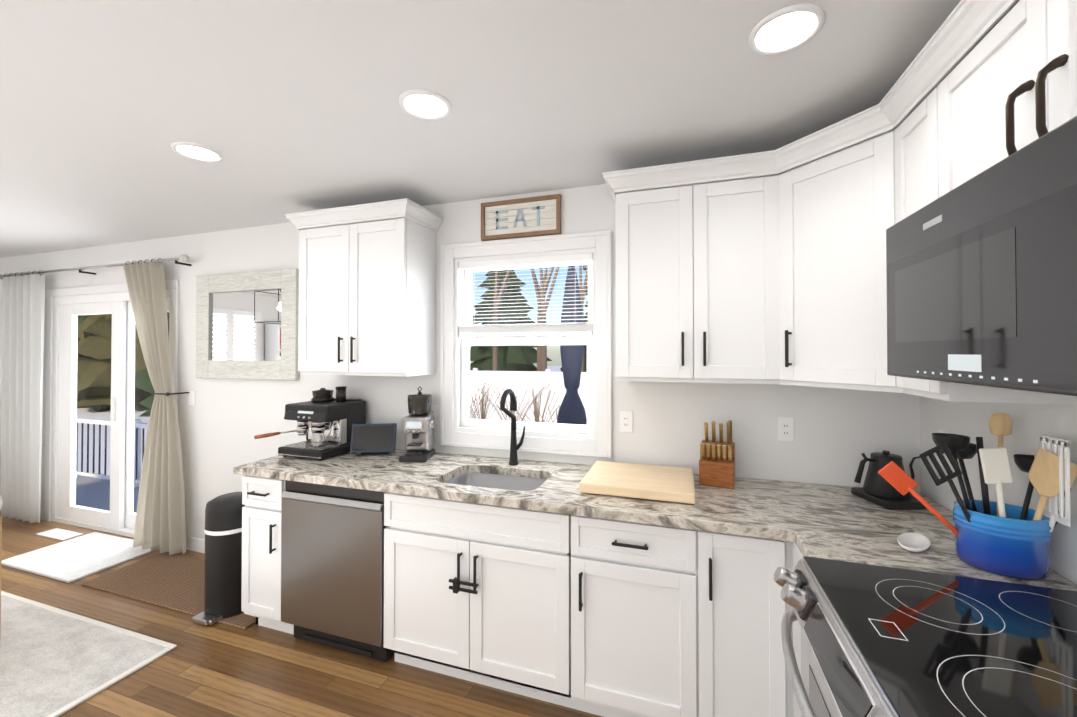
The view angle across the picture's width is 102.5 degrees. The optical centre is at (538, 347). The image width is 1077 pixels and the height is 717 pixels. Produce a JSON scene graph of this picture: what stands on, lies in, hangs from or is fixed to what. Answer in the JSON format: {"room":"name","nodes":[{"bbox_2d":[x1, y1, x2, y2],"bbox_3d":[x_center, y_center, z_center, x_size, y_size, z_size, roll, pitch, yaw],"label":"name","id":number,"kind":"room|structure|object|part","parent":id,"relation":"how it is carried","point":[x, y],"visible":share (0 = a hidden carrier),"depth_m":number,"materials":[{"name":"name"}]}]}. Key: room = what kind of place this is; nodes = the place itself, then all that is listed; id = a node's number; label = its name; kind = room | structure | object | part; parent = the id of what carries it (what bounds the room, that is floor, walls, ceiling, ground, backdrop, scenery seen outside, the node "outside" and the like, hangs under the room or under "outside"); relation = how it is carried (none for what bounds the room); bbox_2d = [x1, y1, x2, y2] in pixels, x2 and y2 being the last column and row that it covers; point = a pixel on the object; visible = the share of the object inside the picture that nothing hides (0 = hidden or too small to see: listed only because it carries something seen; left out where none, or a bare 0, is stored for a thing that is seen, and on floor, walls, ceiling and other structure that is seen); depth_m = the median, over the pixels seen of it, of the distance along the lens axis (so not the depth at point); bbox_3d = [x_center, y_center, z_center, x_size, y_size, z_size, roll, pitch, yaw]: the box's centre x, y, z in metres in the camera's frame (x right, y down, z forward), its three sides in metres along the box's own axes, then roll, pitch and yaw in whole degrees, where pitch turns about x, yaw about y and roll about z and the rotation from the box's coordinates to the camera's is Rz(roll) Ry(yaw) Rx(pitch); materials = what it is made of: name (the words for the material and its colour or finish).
{"room":"kitchen","nodes":[
{"label":"kitchen","id":0,"kind":"room"},
{"bbox_2d":[0,515,602,716],"bbox_3d":[-2.743,1.571,0.427,7.820,0.060,5.920,0,-1,18],"label":"floor","id":1,"kind":"structure","parent":0,"point":[217,669],"depth_m":2.05,"materials":[{"name":"brown wood"}]},
{"bbox_2d":[37,528,82,539],"bbox_3d":[-4.039,1.573,3.646,0.380,0.004,0.130,0,-1,18],"label":"floor vent","id":2,"kind":"object","parent":1,"relation":"in","point":[59,534],"visible":1,"depth_m":3.63,"materials":[{"name":"white"}]},
{"bbox_2d":[1,532,152,582],"bbox_3d":[-3.433,1.562,3.262,0.850,0.018,0.550,0,-1,18],"label":"mat","id":3,"kind":"object","parent":1,"relation":"on","point":[74,559],"visible":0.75,"depth_m":3.19,"materials":[{"name":"white fabric"}]},
{"bbox_2d":[0,591,176,716],"bbox_3d":[-3.789,1.544,1.405,3.100,0.014,2.800,0,-1,18],"label":"rug","id":4,"kind":"object","parent":1,"relation":"on","point":[55,662],"visible":1,"depth_m":2.16,"materials":[{"name":"fabric"}]},
{"bbox_2d":[0,495,1,637],"bbox_3d":[-3.174,1.140,1.821,0.850,0.798,0.840,0,-1,-9],"label":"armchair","id":5,"kind":"object","parent":4,"relation":"on","point":[0,558],"visible":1,"depth_m":2.27,"materials":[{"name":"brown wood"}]},
{"bbox_2d":[81,552,255,628],"bbox_3d":[-2.243,1.560,2.850,1.470,0.012,0.485,0,-1,18],"label":"mat","id":6,"kind":"object","parent":1,"relation":"on","point":[176,582],"visible":0.54,"depth_m":2.85,"materials":[{"name":"brown wicker"}]},
{"bbox_2d":[192,492,244,624],"bbox_3d":[-1.847,1.220,2.570,0.269,0.660,0.324,0,-1,18],"label":"trash can","id":7,"kind":"object","parent":6,"relation":"on","point":[223,557],"visible":0.79,"depth_m":2.48,"materials":[{"name":"black metal"}]},
{"bbox_2d":[233,0,1076,716],"bbox_3d":[-0.256,0.367,1.301,3.313,2.366,2.400,0,-1,18],"label":"kitchen cabinets","id":8,"kind":"object","parent":1,"relation":"on","point":[927,248],"visible":1,"depth_m":1.67,"materials":[{"name":"white wood"}]},
{"bbox_2d":[254,386,365,460],"bbox_3d":[-1.373,0.447,2.631,0.395,0.402,0.477,0,-1,18],"label":"espresso machine","id":9,"kind":"object","parent":8,"relation":"on","point":[324,419],"visible":0.94,"depth_m":2.58,"materials":[{"name":"black metal"}]},
{"bbox_2d":[281,480,391,661],"bbox_3d":[-0.952,1.118,2.448,0.627,0.858,0.627,0,-1,18],"label":"dishwasher","id":10,"kind":"object","parent":8,"relation":"in","point":[333,535],"depth_m":2.15,"materials":[{"name":"silver metal"}]},
{"bbox_2d":[350,423,396,454],"bbox_3d":[-0.992,0.555,2.631,0.260,0.188,0.135,0,-1,-6],"label":"smart display","id":11,"kind":"object","parent":8,"relation":"on","point":[369,439],"visible":0.98,"depth_m":2.59,"materials":[{"name":"black plastic"}]},
{"bbox_2d":[399,386,434,461],"bbox_3d":[-0.701,0.439,2.548,0.212,0.418,0.278,0,-1,18],"label":"coffee grinder","id":12,"kind":"object","parent":8,"relation":"on","point":[417,425],"visible":1,"depth_m":2.51,"materials":[{"name":"silver plastic"}]},
{"bbox_2d":[444,472,546,490],"bbox_3d":[-0.216,0.786,2.155,0.544,0.201,0.364,0,-1,18],"label":"sink","id":13,"kind":"object","parent":8,"relation":"in","point":[499,480],"depth_m":2.32,"materials":[{"name":"silver metal"}]},
{"bbox_2d":[500,389,524,465],"bbox_3d":[-0.139,0.434,2.320,0.100,0.423,0.200,0,-1,18],"label":"faucet","id":14,"kind":"object","parent":8,"relation":"on","point":[513,461],"depth_m":2.37,"materials":[{"name":"black metal"}]},
{"bbox_2d":[579,461,694,503],"bbox_3d":[0.470,0.618,2.017,0.483,0.047,0.415,0,-1,18],"label":"cutting board","id":15,"kind":"object","parent":8,"relation":"on","point":[657,482],"visible":0.98,"depth_m":1.90,"materials":[{"name":"beige wood"}]},
{"bbox_2d":[233,449,1076,590],"bbox_3d":[-0.013,0.663,2.031,3.313,0.040,0.856,0,-1,18],"label":"countertop","id":16,"kind":"structure","parent":8,"relation":"on","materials":[{"name":"stone"}]},
{"bbox_2d":[699,420,734,488],"bbox_3d":[0.849,0.495,2.053,0.150,0.295,0.160,0,-1,26],"label":"knife block","id":17,"kind":"object","parent":8,"relation":"on","point":[717,464],"visible":1,"depth_m":2.00,"materials":[{"name":"brown wood"}]},
{"bbox_2d":[851,450,929,509],"bbox_3d":[1.466,0.537,1.817,0.270,0.206,0.280,0,-1,18],"label":"kettle","id":18,"kind":"object","parent":8,"relation":"on","point":[877,488],"visible":0.85,"depth_m":1.77,"materials":[{"name":"black metal"}]},
{"bbox_2d":[897,532,930,551],"bbox_3d":[1.209,0.627,1.394,0.113,0.016,0.167,0,-1,18],"label":"spoon rest","id":19,"kind":"object","parent":8,"relation":"on","point":[914,542],"visible":0.98,"depth_m":1.39,"materials":[{"name":"white ceramic"}]},
{"bbox_2d":[774,556,1076,716],"bbox_3d":[0.940,1.074,0.856,0.760,0.903,0.760,0,-1,18],"label":"range","id":20,"kind":"object","parent":8,"relation":"in","point":[877,640],"depth_m":0.95,"materials":[{"name":"black glass"}]},
{"bbox_2d":[878,413,1076,579],"bbox_3d":[1.303,0.416,1.294,0.483,0.435,0.256,0,-1,18],"label":"utensil crock","id":21,"kind":"object","parent":8,"relation":"on","point":[1000,537],"visible":0.98,"depth_m":1.22,"materials":[{"name":"blue ceramic"}]},
{"bbox_2d":[886,116,1076,395],"bbox_3d":[1.095,-0.132,0.834,0.449,0.427,0.699,0,-1,18],"label":"microwave","id":22,"kind":"object","parent":8,"relation":"in","point":[982,277],"depth_m":0.80,"materials":[{"name":"black metal"}]},
{"bbox_2d":[0,184,920,538],"bbox_3d":[-1.839,0.340,3.175,7.820,2.460,0.160,0,-1,18],"label":"wall","id":23,"kind":"structure","parent":0,"point":[838,432],"depth_m":2.67,"materials":[{"name":"white paint"}]},
{"bbox_2d":[40,508,43,519],"bbox_3d":[-4.948,1.530,4.095,0.950,0.100,0.018,0,-1,18],"label":"baseboard","id":24,"kind":"structure","parent":23,"relation":"attached to","point":[41,509],"depth_m":3.96,"materials":[{"name":"white"}]},
{"bbox_2d":[0,255,190,279],"bbox_3d":[-3.861,-0.666,3.698,2.580,0.063,0.132,0,-1,18],"label":"curtain rod","id":25,"kind":"object","parent":23,"relation":"attached to","point":[183,258],"visible":0.9,"depth_m":3.56,"materials":[{"name":"silver metal"}]},
{"bbox_2d":[0,270,44,522],"bbox_3d":[-4.683,0.431,3.908,0.600,2.234,0.070,0,-1,18],"label":"curtain","id":26,"kind":"object","parent":25,"relation":"hanging from","point":[22,363],"visible":0.96,"depth_m":3.88,"materials":[{"name":"white fabric"}]},
{"bbox_2d":[123,258,185,554],"bbox_3d":[-2.985,0.425,3.341,0.700,2.234,0.084,0,-1,18],"label":"curtain","id":27,"kind":"object","parent":25,"relation":"hanging from","point":[160,524],"visible":1,"depth_m":3.30,"materials":[{"name":"beige fabric"}]},
{"bbox_2d":[44,280,178,537],"bbox_3d":[-3.767,0.521,3.778,1.960,2.110,0.140,0,-1,18],"label":"door frame","id":28,"kind":"structure","parent":23,"relation":"attached to","point":[55,300],"depth_m":3.92,"materials":[{"name":"white wood"}]},
{"bbox_2d":[57,299,168,528],"bbox_3d":[-3.660,0.574,3.736,1.500,1.935,0.112,0,-1,18],"label":"glass doors","id":29,"kind":"structure","parent":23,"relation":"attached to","point":[120,514],"depth_m":3.73,"materials":[{"name":"white plastic"}]},
{"bbox_2d":[150,392,189,395],"bbox_3d":[-2.838,0.352,3.334,0.204,0.028,0.161,0,-1,18],"label":"tieback","id":30,"kind":"object","parent":23,"relation":"attached to","point":[167,394],"visible":0.98,"depth_m":3.27,"materials":[{"name":"black metal"}]},
{"bbox_2d":[188,391,194,405],"bbox_3d":[-2.706,0.395,3.371,0.070,0.115,0.008,0,-1,18],"label":"switch plate","id":31,"kind":"object","parent":23,"relation":"attached to","point":[191,397],"visible":1,"depth_m":3.37,"materials":[{"name":"white plastic"}]},
{"bbox_2d":[186,536,204,552],"bbox_3d":[-2.147,1.520,3.172,1.490,0.100,0.013,0,-1,18],"label":"baseboard","id":32,"kind":"structure","parent":23,"relation":"attached to","point":[195,544],"depth_m":3.33,"materials":[{"name":"white"}]},
{"bbox_2d":[196,268,299,379],"bbox_3d":[-2.151,-0.160,3.177,0.990,0.780,0.039,0,-1,18],"label":"wall mirror","id":33,"kind":"object","parent":23,"relation":"attached to","point":[246,325],"visible":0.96,"depth_m":3.16,"materials":[{"name":"white wood"}]},
{"bbox_2d":[430,405,438,423],"bbox_3d":[-0.659,0.418,2.683,0.072,0.116,0.030,0,-1,18],"label":"electrical outlet","id":34,"kind":"object","parent":23,"relation":"attached to","point":[435,410],"visible":0.44,"depth_m":2.69,"materials":[{"name":"white plastic"}]},
{"bbox_2d":[481,194,560,240],"bbox_3d":[-0.108,-0.752,2.515,0.490,0.220,0.027,0,-1,18],"label":"eat sign","id":35,"kind":"object","parent":23,"relation":"attached to","point":[525,217],"visible":1,"depth_m":2.51,"materials":[{"name":"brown wood"}]},
{"bbox_2d":[440,230,611,457],"bbox_3d":[-0.084,-0.017,2.562,1.050,1.230,0.144,0,-1,18],"label":"window","id":36,"kind":"structure","parent":23,"relation":"in","point":[599,243],"depth_m":2.52,"materials":[{"name":"white"}]},
{"bbox_2d":[459,252,592,372],"bbox_3d":[-0.093,-0.107,2.537,0.830,0.840,0.044,0,-1,18],"label":"window blinds","id":37,"kind":"object","parent":36,"relation":"attached to","point":[552,329],"visible":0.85,"depth_m":2.53,"materials":[{"name":"white plastic"}]},
{"bbox_3d":[-0.073,-0.019,2.596,0.840,1.015,0.072,0,-1,18],"label":"window sash","id":38,"kind":"part","parent":36,"relation":"part of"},
{"bbox_2d":[619,410,632,432],"bbox_3d":[0.470,0.398,2.322,0.072,0.116,0.008,0,-1,18],"label":"electrical outlet","id":39,"kind":"object","parent":23,"relation":"attached to","point":[625,421],"visible":1,"depth_m":2.32,"materials":[{"name":"white plastic"}]},
{"bbox_2d":[777,417,793,441],"bbox_3d":[1.192,0.394,2.084,0.072,0.116,0.008,0,-1,18],"label":"electrical outlet","id":40,"kind":"object","parent":23,"relation":"attached to","point":[785,428],"visible":1,"depth_m":2.08,"materials":[{"name":"white plastic"}]},
{"bbox_2d":[0,0,1019,257],"bbox_3d":[-2.743,-0.959,0.454,7.820,0.080,5.920,0,-1,18],"label":"ceiling","id":41,"kind":"structure","parent":0,"point":[286,106],"depth_m":1.56,"materials":[{"name":"white paint"}]},
{"bbox_2d":[171,142,222,161],"bbox_3d":[-1.571,-0.898,1.993,0.190,0.010,0.190,0,-1,18],"label":"recessed light","id":42,"kind":"object","parent":41,"relation":"in","point":[195,151],"visible":1,"depth_m":1.98,"materials":[{"name":"white plastic"}]},
{"bbox_2d":[399,89,450,119],"bbox_3d":[-0.422,-0.902,1.614,0.190,0.010,0.190,0,-1,18],"label":"recessed light","id":43,"kind":"object","parent":41,"relation":"in","point":[424,104],"visible":1,"depth_m":1.60,"materials":[{"name":"white plastic"}]},
{"bbox_2d":[749,3,824,54],"bbox_3d":[0.708,-0.906,1.240,0.190,0.010,0.190,0,-1,18],"label":"recessed light","id":44,"kind":"object","parent":41,"relation":"in","point":[786,29],"visible":1,"depth_m":1.23,"materials":[{"name":"white plastic"}]},
{"bbox_2d":[920,396,1076,583],"bbox_3d":[0.869,0.297,-0.837,0.160,2.460,5.760,0,-1,18],"label":"wall","id":45,"kind":"structure","parent":0,"point":[1032,423],"depth_m":1.39,"materials":[{"name":"white paint"}]},
{"bbox_2d":[939,429,949,460],"bbox_3d":[1.626,0.391,1.741,0.020,0.116,0.072,0,-1,18],"label":"electrical outlet","id":46,"kind":"object","parent":45,"relation":"attached to","point":[943,431],"visible":0.19,"depth_m":1.73,"materials":[{"name":"white plastic"}]},
{"label":"outside","id":47,"kind":"structure","parent":0,"visible":0},
{"bbox_2d":[77,366,561,479],"bbox_3d":[6.385,2.478,32.036,70.000,0.100,59.830,0,-1,18],"label":"ground","id":48,"kind":"structure","parent":47,"point":[90,412],"depth_m":10.56,"materials":[{"name":"white"}]},
{"bbox_2d":[76,415,148,512],"bbox_3d":[-4.471,1.554,4.921,5.800,1.130,1.510,0,-1,18],"label":"deck","id":49,"kind":"object","parent":48,"relation":"on","point":[83,489],"depth_m":6.00,"materials":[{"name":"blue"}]},
{"bbox_2d":[77,265,587,416],"bbox_3d":[-15.024,-5.671,22.046,43.663,16.623,16.278,0,-1,18],"label":"trees","id":50,"kind":"object","parent":48,"relation":"on","point":[100,358],"depth_m":15.50,"materials":[{"name":"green plant"}]},
{"bbox_2d":[470,383,559,422],"bbox_3d":[-0.952,1.521,10.269,4.732,1.358,3.736,0,-1,18],"label":"shrubs","id":51,"kind":"object","parent":48,"relation":"on","point":[536,412],"depth_m":10.42,"materials":[{"name":"brown plant"}]},
{"bbox_2d":[470,368,586,421],"bbox_3d":[3.863,1.422,11.754,22.060,1.580,0.110,0,-1,18],"label":"fence","id":52,"kind":"object","parent":48,"relation":"on","point":[557,384],"depth_m":13.15,"materials":[{"name":"white plastic"}]},
{"bbox_2d":[557,266,586,424],"bbox_3d":[0.394,0.490,5.089,0.500,3.300,0.500,0,-1,18],"label":"umbrella","id":53,"kind":"object","parent":48,"relation":"on","point":[567,363],"depth_m":5.00,"materials":[{"name":"blue fabric"}]}
]}

